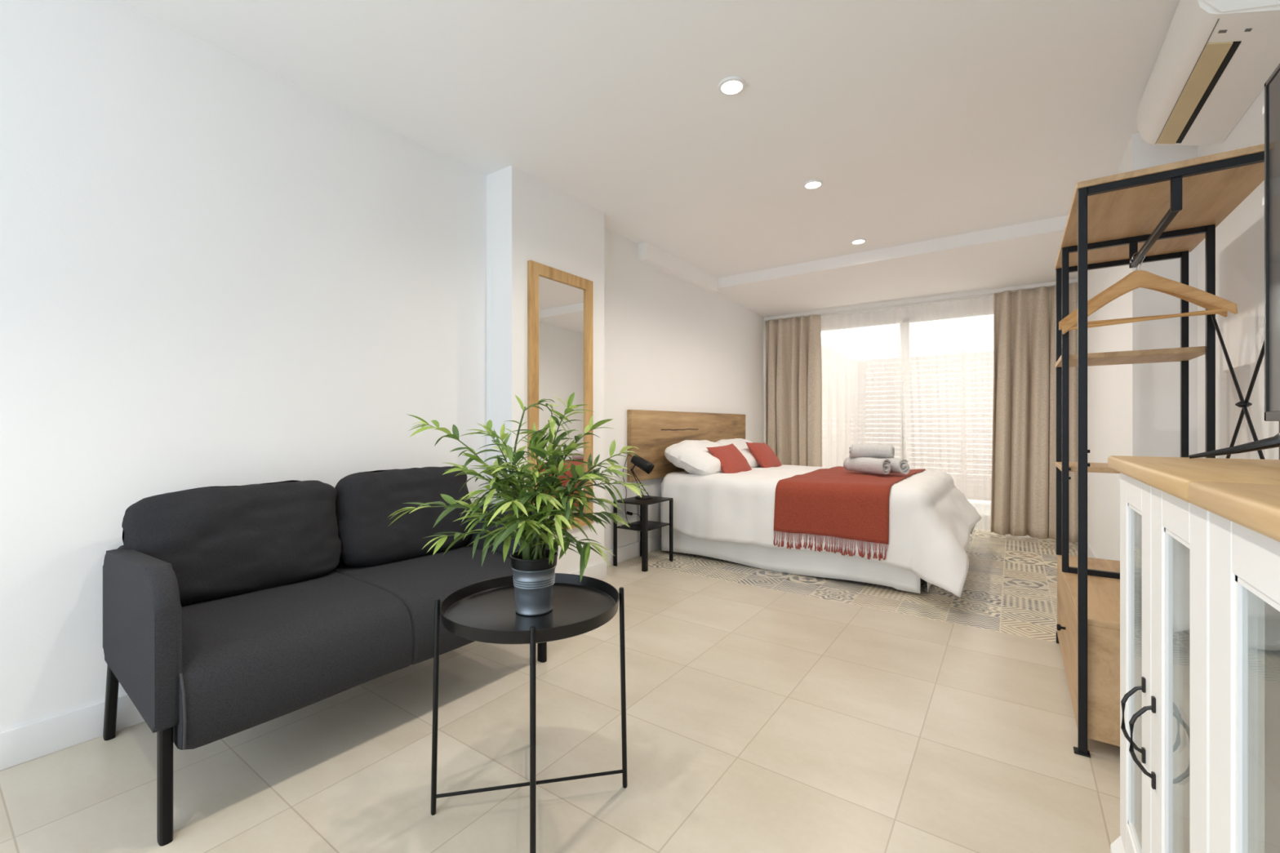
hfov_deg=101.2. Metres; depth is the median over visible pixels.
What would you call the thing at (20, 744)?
baseboard
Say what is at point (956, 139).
ceiling
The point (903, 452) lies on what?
window
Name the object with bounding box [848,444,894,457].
towel
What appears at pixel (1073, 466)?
shelf
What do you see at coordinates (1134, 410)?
wall
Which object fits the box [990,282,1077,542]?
curtain
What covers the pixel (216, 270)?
wall
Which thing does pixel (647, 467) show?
desk lamp
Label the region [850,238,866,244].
recessed light
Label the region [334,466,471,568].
cushion
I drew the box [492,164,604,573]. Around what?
column
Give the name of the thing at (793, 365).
curtain
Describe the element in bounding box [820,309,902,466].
sheer curtain
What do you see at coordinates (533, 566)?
potted plant
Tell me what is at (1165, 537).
base cabinet
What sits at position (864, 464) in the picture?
towel
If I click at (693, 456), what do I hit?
pillow
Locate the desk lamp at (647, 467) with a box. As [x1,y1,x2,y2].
[622,454,654,525]
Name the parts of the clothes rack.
post, knob, post, drawer, foot plate, post, rail, rail, rail, hanging rail, panel, rail, post, post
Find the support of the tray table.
on the floor
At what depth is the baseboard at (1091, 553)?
3.69 m
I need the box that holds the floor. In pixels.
[0,529,1120,852]
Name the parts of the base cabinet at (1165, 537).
handle, door, pane, handle, door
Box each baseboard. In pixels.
[0,534,661,770]
[1087,542,1097,558]
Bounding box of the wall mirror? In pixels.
[527,260,592,532]
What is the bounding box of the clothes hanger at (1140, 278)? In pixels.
[1062,252,1237,333]
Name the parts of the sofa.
leg, armrest, leg, panel, seat, armrest, leg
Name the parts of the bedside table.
leg, leg, leg, leg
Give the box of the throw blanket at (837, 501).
[773,466,925,560]
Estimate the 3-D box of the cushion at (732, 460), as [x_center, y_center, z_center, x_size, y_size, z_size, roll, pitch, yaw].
[0.716,0.275,4.131,0.201,0.262,0.468,0,0,35]
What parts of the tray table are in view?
leg, leg, leg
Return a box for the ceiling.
[118,0,1179,317]
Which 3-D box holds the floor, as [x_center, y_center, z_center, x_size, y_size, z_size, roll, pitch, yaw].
[0.663,1.020,2.362,3.850,0.100,7.420,0,0,35]
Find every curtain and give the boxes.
[765,314,822,466]
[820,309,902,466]
[895,296,994,531]
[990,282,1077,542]
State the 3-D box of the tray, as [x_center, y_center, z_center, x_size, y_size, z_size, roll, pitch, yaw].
[-0.278,0.461,1.364,0.450,0.033,0.450,0,0,35]
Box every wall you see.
[0,0,767,732]
[820,296,992,317]
[1087,87,1279,560]
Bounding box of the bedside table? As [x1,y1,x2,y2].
[613,496,673,572]
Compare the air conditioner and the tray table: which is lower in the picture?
the tray table
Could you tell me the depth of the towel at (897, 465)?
3.59 m
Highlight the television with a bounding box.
[1188,63,1279,458]
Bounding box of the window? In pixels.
[902,416,904,458]
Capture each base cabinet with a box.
[1107,455,1279,852]
[1188,480,1279,852]
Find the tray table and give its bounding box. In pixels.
[431,573,627,852]
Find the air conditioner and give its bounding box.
[1136,0,1279,146]
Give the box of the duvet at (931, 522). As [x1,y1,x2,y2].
[660,465,981,598]
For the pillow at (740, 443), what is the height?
0.291 m
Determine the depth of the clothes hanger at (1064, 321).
1.92 m
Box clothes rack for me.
[1054,143,1279,757]
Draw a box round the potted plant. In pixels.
[387,392,651,616]
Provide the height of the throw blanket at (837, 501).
0.448 m
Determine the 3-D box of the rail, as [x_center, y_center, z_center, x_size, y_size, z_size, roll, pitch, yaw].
[2.529,-1.192,5.145,2.715,0.032,0.142,0,0,35]
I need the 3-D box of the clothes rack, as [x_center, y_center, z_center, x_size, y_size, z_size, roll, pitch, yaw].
[1.750,0.125,1.844,0.451,1.690,1.006,0,0,35]
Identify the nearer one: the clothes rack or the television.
the television
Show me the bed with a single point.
(797, 562)
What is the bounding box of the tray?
[440,573,619,644]
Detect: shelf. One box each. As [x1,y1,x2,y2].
[617,520,670,531]
[1055,346,1204,367]
[1055,461,1119,473]
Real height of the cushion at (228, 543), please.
0.374 m
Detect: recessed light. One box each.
[718,75,745,95]
[803,178,822,189]
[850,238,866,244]
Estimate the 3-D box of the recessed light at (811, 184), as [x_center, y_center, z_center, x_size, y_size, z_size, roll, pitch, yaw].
[0.971,-1.355,2.952,0.108,0.010,0.108,0,0,35]
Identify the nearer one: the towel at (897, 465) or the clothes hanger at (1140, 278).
the clothes hanger at (1140, 278)
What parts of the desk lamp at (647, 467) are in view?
cord, arm, lamp shade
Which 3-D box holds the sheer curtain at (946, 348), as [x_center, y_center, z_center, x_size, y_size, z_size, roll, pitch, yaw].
[3.083,-0.107,4.801,1.368,2.115,0.027,0,0,35]
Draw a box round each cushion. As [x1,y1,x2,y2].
[121,480,341,605]
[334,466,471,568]
[706,443,751,473]
[745,441,782,467]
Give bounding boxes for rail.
[764,278,1077,320]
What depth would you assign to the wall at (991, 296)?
5.58 m
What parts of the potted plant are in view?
stem, stem, stem, stem, stem, stem, stem, stem, stem, stem, stem, stem, stem, metal pot, pot, stem, stem, stem, stem, stem, stem, stem, stem, stem, stem, stem, stem, stem, stem, stem, stem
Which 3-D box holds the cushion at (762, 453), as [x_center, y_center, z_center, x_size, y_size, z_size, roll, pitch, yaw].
[1.105,0.268,4.646,0.209,0.263,0.464,0,0,35]
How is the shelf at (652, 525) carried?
attached to the bedside table
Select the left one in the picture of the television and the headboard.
the headboard
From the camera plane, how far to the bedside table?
3.64 m
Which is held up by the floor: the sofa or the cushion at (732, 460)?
the sofa
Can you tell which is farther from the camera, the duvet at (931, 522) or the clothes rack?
the duvet at (931, 522)
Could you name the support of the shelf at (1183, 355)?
attached to the clothes rack
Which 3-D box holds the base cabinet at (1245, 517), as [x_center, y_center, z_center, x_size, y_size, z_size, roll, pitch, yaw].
[0.622,0.513,0.188,0.523,0.913,0.562,0,0,35]
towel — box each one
[843,457,891,474]
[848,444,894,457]
[869,457,910,474]
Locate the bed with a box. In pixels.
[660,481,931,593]
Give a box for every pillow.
[664,440,722,475]
[715,438,760,467]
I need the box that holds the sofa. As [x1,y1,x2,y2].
[102,466,551,846]
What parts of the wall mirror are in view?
glass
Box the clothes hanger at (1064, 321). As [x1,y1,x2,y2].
[1058,256,1226,330]
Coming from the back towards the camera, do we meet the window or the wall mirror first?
the window
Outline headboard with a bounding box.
[626,409,745,481]

